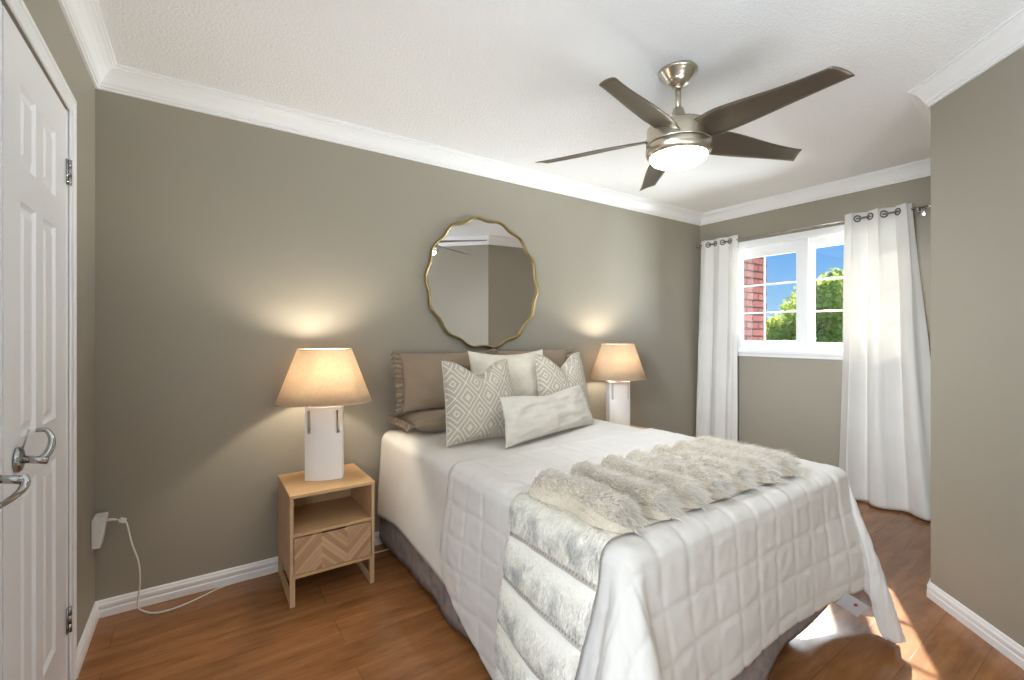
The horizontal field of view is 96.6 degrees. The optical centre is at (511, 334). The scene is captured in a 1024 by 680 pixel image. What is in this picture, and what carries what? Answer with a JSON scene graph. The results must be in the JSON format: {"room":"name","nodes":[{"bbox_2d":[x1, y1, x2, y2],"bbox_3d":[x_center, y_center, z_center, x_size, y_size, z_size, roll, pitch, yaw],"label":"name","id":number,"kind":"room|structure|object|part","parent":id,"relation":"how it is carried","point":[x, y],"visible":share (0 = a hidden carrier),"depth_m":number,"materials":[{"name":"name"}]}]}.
{"room":"bedroom","nodes":[
{"label":"bedroom","id":0,"kind":"room"},
{"bbox_2d":[1,0,94,679],"bbox_3d":[-0.282,0.035,-0.371,0.120,2.440,5.706,0,0,-34],"label":"wall","id":1,"kind":"structure","parent":0,"point":[48,16],"depth_m":1.82,"materials":[{"name":"beige paint"}]},
{"bbox_2d":[0,0,30,679],"bbox_3d":[-1.000,0.229,0.807,0.105,2.027,0.683,0,0,-34],"label":"door","id":2,"kind":"structure","parent":1,"relation":"in","point":[24,481],"depth_m":1.07,"materials":[{"name":"white paint"}]},
{"bbox_3d":[-1.080,0.339,0.989,0.022,0.046,0.123,0,0,-29],"label":"handle","id":3,"kind":"part","parent":2,"relation":"part of","materials":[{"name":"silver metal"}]},
{"bbox_2d":[2,5,71,679],"bbox_3d":[-1.379,0.229,1.361,0.105,2.027,0.640,0,0,-34],"label":"door","id":4,"kind":"structure","parent":1,"relation":"in","point":[36,171],"depth_m":1.29,"materials":[{"name":"white paint"}]},
{"bbox_3d":[-1.230,0.289,1.200,0.040,0.085,0.041,0,0,-34],"label":"handle","id":5,"kind":"part","parent":4,"relation":"part of","materials":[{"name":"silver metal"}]},
{"bbox_2d":[5,0,76,679],"bbox_3d":[-1.238,0.202,1.038,0.133,2.105,1.422,0,0,-34],"label":"trim","id":6,"kind":"structure","parent":1,"relation":"attached to","point":[18,8],"depth_m":1.61,"materials":[{"name":"white paint"}]},
{"bbox_2d":[58,0,116,88],"bbox_3d":[-0.199,-1.136,-0.314,0.082,0.098,5.706,0,0,-34],"label":"trim","id":7,"kind":"structure","parent":1,"relation":"attached to","point":[84,18],"depth_m":1.73,"materials":[{"name":"white paint"}]},
{"bbox_2d":[77,601,98,677],"bbox_3d":[-1.714,1.218,1.841,0.014,0.074,0.438,0,0,-34],"label":"baseboard","id":8,"kind":"structure","parent":1,"relation":"attached to","point":[89,629],"depth_m":1.82,"materials":[{"name":"white paint"}]},
{"bbox_2d":[91,517,93,550],"bbox_3d":[-1.802,0.855,1.964,0.003,0.130,0.076,0,0,-34],"label":"outlet plate","id":9,"kind":"object","parent":1,"relation":"attached to","point":[92,522],"depth_m":1.94,"materials":[{"name":"white plastic"}]},
{"bbox_2d":[95,89,699,600],"bbox_3d":[0.006,0.035,3.357,4.867,2.440,0.120,0,0,-34],"label":"wall","id":10,"kind":"structure","parent":0,"point":[225,249],"depth_m":2.39,"materials":[{"name":"beige paint"}]},
{"bbox_2d":[96,532,382,617],"bbox_3d":[0.024,1.218,3.287,4.517,0.074,0.014,0,0,-34],"label":"baseboard","id":11,"kind":"structure","parent":10,"relation":"attached to","point":[161,593],"depth_m":2.19,"materials":[{"name":"white paint"}]},
{"bbox_2d":[96,64,702,225],"bbox_3d":[0.043,-1.136,3.259,4.517,0.098,0.082,0,0,-34],"label":"trim","id":12,"kind":"structure","parent":10,"relation":"attached to","point":[123,80],"depth_m":2.59,"materials":[{"name":"white paint"}]},
{"bbox_2d":[424,217,538,348],"bbox_3d":[-0.180,-0.349,3.138,0.908,0.897,0.026,0,0,-34],"label":"wall mirror","id":13,"kind":"object","parent":10,"relation":"attached to","point":[480,278],"visible":1,"depth_m":3.12,"materials":[{"name":"gold metal"}]},
{"bbox_2d":[76,500,1023,679],"bbox_3d":[1.048,1.285,0.551,6.317,0.060,5.926,0,0,-34],"label":"floor","id":14,"kind":"structure","parent":0,"point":[341,625],"depth_m":1.89,"materials":[{"name":"laminate"}]},
{"bbox_2d":[91,512,388,613],"bbox_3d":[-1.191,1.019,2.379,1.480,0.472,0.108,0,0,-34],"label":"power cord","id":15,"kind":"object","parent":14,"relation":"on","point":[99,521],"visible":0.83,"depth_m":2.00,"materials":[{"name":"white plastic"}]},
{"bbox_2d":[278,463,374,607],"bbox_3d":[-0.963,0.997,2.352,0.392,0.515,0.390,0,0,-34],"label":"nightstand","id":16,"kind":"object","parent":14,"relation":"on","point":[325,525],"visible":1,"depth_m":2.25,"materials":[{"name":"brown wood"}]},
{"bbox_3d":[-1.215,1.191,2.398,0.022,0.128,0.022,0,0,-34],"label":"leg","id":17,"kind":"part","parent":16,"relation":"part of","materials":[{"name":"brown wood"}]},
{"bbox_3d":[-1.114,1.137,2.249,0.020,0.020,0.341,0,0,-34],"label":"rail","id":18,"kind":"part","parent":16,"relation":"part of","materials":[{"name":"brown wood"}]},
{"bbox_3d":[-1.114,1.246,2.249,0.020,0.018,0.341,0,0,-34],"label":"floor rail","id":19,"kind":"part","parent":16,"relation":"part of","materials":[{"name":"brown wood"}]},
{"bbox_3d":[-1.117,0.941,2.248,0.015,0.371,0.387,0,0,-34],"label":"panel","id":20,"kind":"part","parent":16,"relation":"part of","materials":[{"name":"brown wood"}]},
{"bbox_3d":[-1.013,1.191,2.101,0.022,0.128,0.022,0,0,-34],"label":"leg","id":21,"kind":"part","parent":16,"relation":"part of","materials":[{"name":"brown wood"}]},
{"bbox_3d":[-1.070,0.941,2.510,0.358,0.371,0.007,0,0,-34],"label":"panel","id":22,"kind":"part","parent":16,"relation":"part of","materials":[{"name":"brown wood"}]},
{"bbox_2d":[275,348,371,480],"bbox_3d":[-0.967,0.407,2.358,0.466,0.665,0.346,0,0,-14],"label":"table lamp","id":23,"kind":"object","parent":16,"relation":"on","point":[321,381],"visible":1,"depth_m":2.30,"materials":[{"name":"white ceramic"}]},
{"bbox_3d":[-0.967,0.212,2.358,0.464,0.270,0.343,0,0,-14],"label":"lamp shade","id":24,"kind":"part","parent":23,"relation":"part of","materials":[{"name":"fabric"}]},
{"bbox_3d":[-0.963,0.748,2.352,0.392,0.016,0.390,0,0,-34],"label":"panel","id":25,"kind":"part","parent":16,"relation":"part of","materials":[{"name":"brown wood"}]},
{"bbox_2d":[294,496,370,537],"bbox_3d":[-0.962,0.929,2.352,0.358,0.015,0.375,0,0,-34],"label":"shelf","id":26,"kind":"object","parent":16,"relation":"attached to","point":[318,517],"depth_m":2.31,"materials":[{"name":"brown wood"}]},
{"bbox_3d":[-0.860,1.025,2.202,0.352,0.167,0.018,0,0,-34],"label":"drawer","id":27,"kind":"part","parent":16,"relation":"part of","materials":[{"name":"brown wood"}]},
{"bbox_3d":[-0.961,1.119,2.350,0.358,0.015,0.379,0,0,-34],"label":"panel","id":28,"kind":"part","parent":16,"relation":"part of","materials":[{"name":"brown wood"}]},
{"bbox_3d":[-0.858,0.940,2.199,0.110,0.004,0.012,0,0,-34],"label":"finger pull","id":29,"kind":"part","parent":16,"relation":"part of","materials":[{"name":"brown wood"}]},
{"bbox_3d":[-0.810,0.941,2.459,0.015,0.371,0.387,0,0,-34],"label":"panel","id":30,"kind":"part","parent":16,"relation":"part of","materials":[{"name":"brown wood"}]},
{"bbox_3d":[-0.812,1.246,2.456,0.020,0.018,0.341,0,0,-34],"label":"floor rail","id":31,"kind":"part","parent":16,"relation":"part of","materials":[{"name":"brown wood"}]},
{"bbox_3d":[-0.711,1.191,2.308,0.022,0.128,0.022,0,0,-34],"label":"leg","id":32,"kind":"part","parent":16,"relation":"part of","materials":[{"name":"brown wood"}]},
{"bbox_2d":[379,517,827,679],"bbox_3d":[0.328,0.919,2.309,1.412,0.671,1.932,0,0,-34],"label":"bed","id":33,"kind":"object","parent":14,"relation":"on","point":[761,668],"visible":0.07,"depth_m":1.99,"materials":[{"name":"fabric"}]},
{"bbox_2d":[377,418,641,584],"bbox_3d":[0.097,0.821,2.647,1.462,0.503,1.060,0,0,-34],"label":"sheet","id":34,"kind":"object","parent":33,"relation":"on","point":[416,465],"visible":0.35,"depth_m":2.32,"materials":[{"name":"beige fabric"}]},
{"bbox_2d":[387,407,445,431],"bbox_3d":[-0.372,0.509,2.797,0.705,0.134,0.328,0,0,-34],"label":"pillow sham","id":35,"kind":"object","parent":34,"relation":"on","point":[429,420],"visible":0.43,"depth_m":2.61,"materials":[{"name":"beige fabric"}]},
{"bbox_2d":[391,348,494,414],"bbox_3d":[-0.395,0.276,2.809,0.705,0.373,0.162,0,0,-31],"label":"pillow sham","id":36,"kind":"object","parent":35,"relation":"on","point":[418,383],"visible":0.52,"depth_m":2.67,"materials":[{"name":"beige fabric"}]},
{"bbox_2d":[441,358,513,446],"bbox_3d":[-0.168,0.353,2.477,0.475,0.429,0.195,0,0,-37],"label":"cushion","id":37,"kind":"object","parent":34,"relation":"on","point":[473,409],"visible":0.85,"depth_m":2.38,"materials":[{"name":"fabric"}]},
{"bbox_2d":[500,385,593,447],"bbox_3d":[0.217,0.443,2.599,0.173,0.242,0.840,0,0,43],"label":"lumbar cushion","id":38,"kind":"object","parent":34,"relation":"on","point":[526,418],"visible":1,"depth_m":2.46,"materials":[{"name":"fabric"}]},
{"bbox_2d":[534,352,590,412],"bbox_3d":[0.335,0.344,2.986,0.485,0.446,0.173,0,0,-41],"label":"cushion","id":39,"kind":"object","parent":34,"relation":"on","point":[550,379],"visible":0.59,"depth_m":2.89,"materials":[{"name":"fabric"}]},
{"bbox_3d":[0.119,0.507,3.133,0.705,0.132,0.328,0,0,-34],"label":"pillow sham","id":40,"kind":"object","parent":34,"relation":"on","visible":0},
{"bbox_2d":[468,349,542,395],"bbox_3d":[-0.011,0.291,2.875,0.581,0.384,0.175,0,0,-35],"label":"cushion","id":41,"kind":"object","parent":40,"relation":"on","point":[521,367],"visible":0.41,"depth_m":2.83,"materials":[{"name":"beige fabric"}]},
{"bbox_2d":[493,347,572,367],"bbox_3d":[0.163,0.276,3.195,0.705,0.373,0.154,0,0,-31],"label":"pillow sham","id":42,"kind":"object","parent":40,"relation":"on","point":[558,357],"visible":0.2,"depth_m":3.26,"materials":[{"name":"beige fabric"}]},
{"bbox_2d":[440,428,905,679],"bbox_3d":[0.548,0.900,1.815,1.843,0.698,1.234,0,0,-34],"label":"quilt","id":43,"kind":"object","parent":33,"relation":"on","point":[701,597],"visible":0.55,"depth_m":1.55,"materials":[{"name":"white fabric"}]},
{"bbox_2d":[494,434,807,679],"bbox_3d":[0.536,0.817,1.629,1.227,0.782,0.530,0,0,-34],"label":"fur throw","id":44,"kind":"object","parent":43,"relation":"on","point":[560,528],"visible":1,"depth_m":1.41,"materials":[{"name":"white fur"}]},
{"bbox_3d":[0.840,0.997,3.586,0.392,0.515,0.390,0,0,-34],"label":"nightstand","id":45,"kind":"object","parent":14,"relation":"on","visible":0},
{"bbox_2d":[589,344,646,425],"bbox_3d":[0.834,0.407,3.590,0.466,0.665,0.346,0,0,-17],"label":"table lamp","id":46,"kind":"object","parent":45,"relation":"on","point":[617,365],"visible":0.98,"depth_m":3.51,"materials":[{"name":"white ceramic"}]},
{"bbox_3d":[0.834,0.212,3.590,0.464,0.270,0.343,0,0,-17],"label":"lamp shade","id":47,"kind":"part","parent":46,"relation":"part of","materials":[{"name":"fabric"}]},
{"bbox_2d":[97,0,1023,212],"bbox_3d":[1.048,-1.225,0.551,6.317,0.080,5.926,0,0,-34],"label":"ceiling","id":48,"kind":"structure","parent":0,"point":[514,82],"depth_m":2.02,"materials":[{"name":"white paint"}]},
{"bbox_2d":[535,60,854,190],"bbox_3d":[0.783,-0.971,2.007,1.273,0.429,1.223,0,0,-34],"label":"ceiling fan","id":49,"kind":"object","parent":48,"relation":"hanging from","point":[678,141],"visible":1,"depth_m":1.93,"materials":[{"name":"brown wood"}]},
{"bbox_3d":[0.383,-0.880,2.202,0.548,0.052,0.140,0,0,23],"label":"blade","id":50,"kind":"part","parent":49,"relation":"part of","materials":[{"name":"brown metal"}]},
{"bbox_3d":[0.494,-0.880,1.752,0.140,0.052,0.548,0,0,41],"label":"blade","id":51,"kind":"part","parent":49,"relation":"part of","materials":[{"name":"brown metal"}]},
{"bbox_3d":[0.777,-0.880,2.446,0.140,0.052,0.548,0,0,5],"label":"blade","id":52,"kind":"part","parent":49,"relation":"part of","materials":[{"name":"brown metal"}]},
{"bbox_3d":[0.748,-0.778,2.053,0.248,0.043,0.248,0,0,-34],"label":"lamp shade","id":53,"kind":"part","parent":49,"relation":"part of","materials":[{"name":"white glass"}]},
{"bbox_3d":[1.131,-0.880,2.147,0.548,0.052,0.140,0,0,-13],"label":"blade","id":54,"kind":"part","parent":49,"relation":"part of","materials":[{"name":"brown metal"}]},
{"bbox_3d":[0.956,-0.880,1.718,0.140,0.052,0.548,0,0,-31],"label":"blade","id":55,"kind":"part","parent":49,"relation":"part of","materials":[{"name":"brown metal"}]},
{"bbox_2d":[744,257,766,339],"bbox_3d":[2.475,1.445,5.401,1.585,5.620,0.280,0,0,-34],"label":"wall","id":56,"kind":"structure","parent":0,"point":[753,267],"depth_m":5.56,"materials":[{"name":"red brick"}]},
{"bbox_2d":[700,176,930,466],"bbox_3d":[2.553,0.035,3.731,0.160,2.440,2.138,0,0,-34],"label":"wall","id":57,"kind":"structure","parent":0,"point":[790,404],"depth_m":3.79,"materials":[{"name":"beige paint"}]},
{"bbox_2d":[737,224,844,359],"bbox_3d":[2.466,-0.327,3.792,0.155,1.053,1.403,0,0,-34],"label":"window","id":58,"kind":"structure","parent":57,"relation":"in","point":[805,243],"depth_m":3.84,"materials":[{"name":"white paint"}]},
{"bbox_3d":[2.289,-0.337,4.069,0.035,0.929,0.606,0,0,-34],"label":"sash","id":59,"kind":"part","parent":58,"relation":"part of","materials":[{"name":"white paint"}]},
{"bbox_3d":[2.429,0.172,3.766,0.065,0.056,1.403,0,0,-34],"label":"sill","id":60,"kind":"part","parent":58,"relation":"part of","materials":[{"name":"white paint"}]},
{"bbox_3d":[2.669,-0.337,3.549,0.035,0.929,0.633,0,0,-34],"label":"sash","id":61,"kind":"part","parent":58,"relation":"part of","materials":[{"name":"white paint"}]},
{"bbox_2d":[696,204,930,247],"bbox_3d":[2.351,-0.851,3.797,0.098,0.065,1.752,0,0,-34],"label":"curtain rod","id":62,"kind":"object","parent":57,"relation":"attached to","point":[921,210],"visible":0.71,"depth_m":3.55,"materials":[{"name":"metal"}]},
{"bbox_2d":[696,235,737,441],"bbox_3d":[1.943,0.168,4.333,0.067,2.150,0.420,0,0,-34],"label":"curtain","id":63,"kind":"object","parent":62,"relation":"hanging from","point":[717,382],"visible":0.94,"depth_m":4.30,"materials":[{"name":"white fabric"}]},
{"bbox_2d":[839,203,930,520],"bbox_3d":[2.673,0.168,3.260,0.110,2.150,0.621,0,0,-34],"label":"curtain","id":64,"kind":"object","parent":62,"relation":"hanging from","point":[885,453],"visible":0.94,"depth_m":3.26,"materials":[{"name":"white fabric"}]},
{"bbox_2d":[700,158,930,225],"bbox_3d":[2.388,-1.136,3.758,0.082,0.098,1.906,0,0,-34],"label":"trim","id":65,"kind":"structure","parent":57,"relation":"attached to","point":[922,168],"depth_m":3.61,"materials":[{"name":"white paint"}]},
{"bbox_2d":[931,46,1023,646],"bbox_3d":[1.877,0.035,1.032,0.100,2.440,2.300,0,0,8],"label":"wall","id":66,"kind":"structure","parent":0,"point":[977,130],"depth_m":1.91,"materials":[{"name":"beige paint"}]},
{"bbox_2d":[907,4,1023,106],"bbox_3d":[1.787,-1.136,1.044,0.082,0.098,2.363,0,0,8],"label":"trim","id":67,"kind":"structure","parent":66,"relation":"attached to","point":[1006,37],"depth_m":1.89,"materials":[{"name":"white paint"}]},
{"bbox_2d":[927,582,1023,669],"bbox_3d":[1.821,1.218,1.040,0.014,0.074,2.311,0,0,8],"label":"baseboard","id":68,"kind":"structure","parent":66,"relation":"attached to","point":[1004,644],"depth_m":1.90,"materials":[{"name":"white paint"}]},
{"bbox_3d":[2.511,0.035,2.548,1.267,2.440,0.232,0,0,-34],"label":"wall","id":69,"kind":"structure","parent":0,"visible":0},
{"bbox_2d":[907,93,930,132],"bbox_3d":[2.441,-1.136,2.607,1.294,0.098,0.082,0,0,-40],"label":"trim","id":70,"kind":"structure","parent":69,"relation":"attached to","point":[922,108],"depth_m":2.33,"materials":[{"name":"white paint"}]},
{"label":"outside","id":71,"kind":"structure","parent":0,"visible":0},
{"bbox_3d":[20.927,4.305,26.437,55.600,0.100,100.000,0,0,-34],"label":"ground","id":72,"kind":"structure","parent":71,"visible":0},
{"bbox_2d":[766,271,842,342],"bbox_3d":[7.510,1.210,11.166,2.016,6.113,3.333,0,0,-34],"label":"leafy tree","id":73,"kind":"object","parent":72,"relation":"on","point":[829,325],"visible":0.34,"depth_m":10.70,"materials":[{"name":"green plant"}]},
{"bbox_2d":[818,267,842,297],"bbox_3d":[9.596,0.910,12.256,2.282,6.713,4.208,0,0,-29],"label":"leafy tree","id":74,"kind":"object","parent":72,"relation":"on","point":[836,270],"visible":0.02,"depth_m":12.66,"materials":[{"name":"green plant"}]}
]}

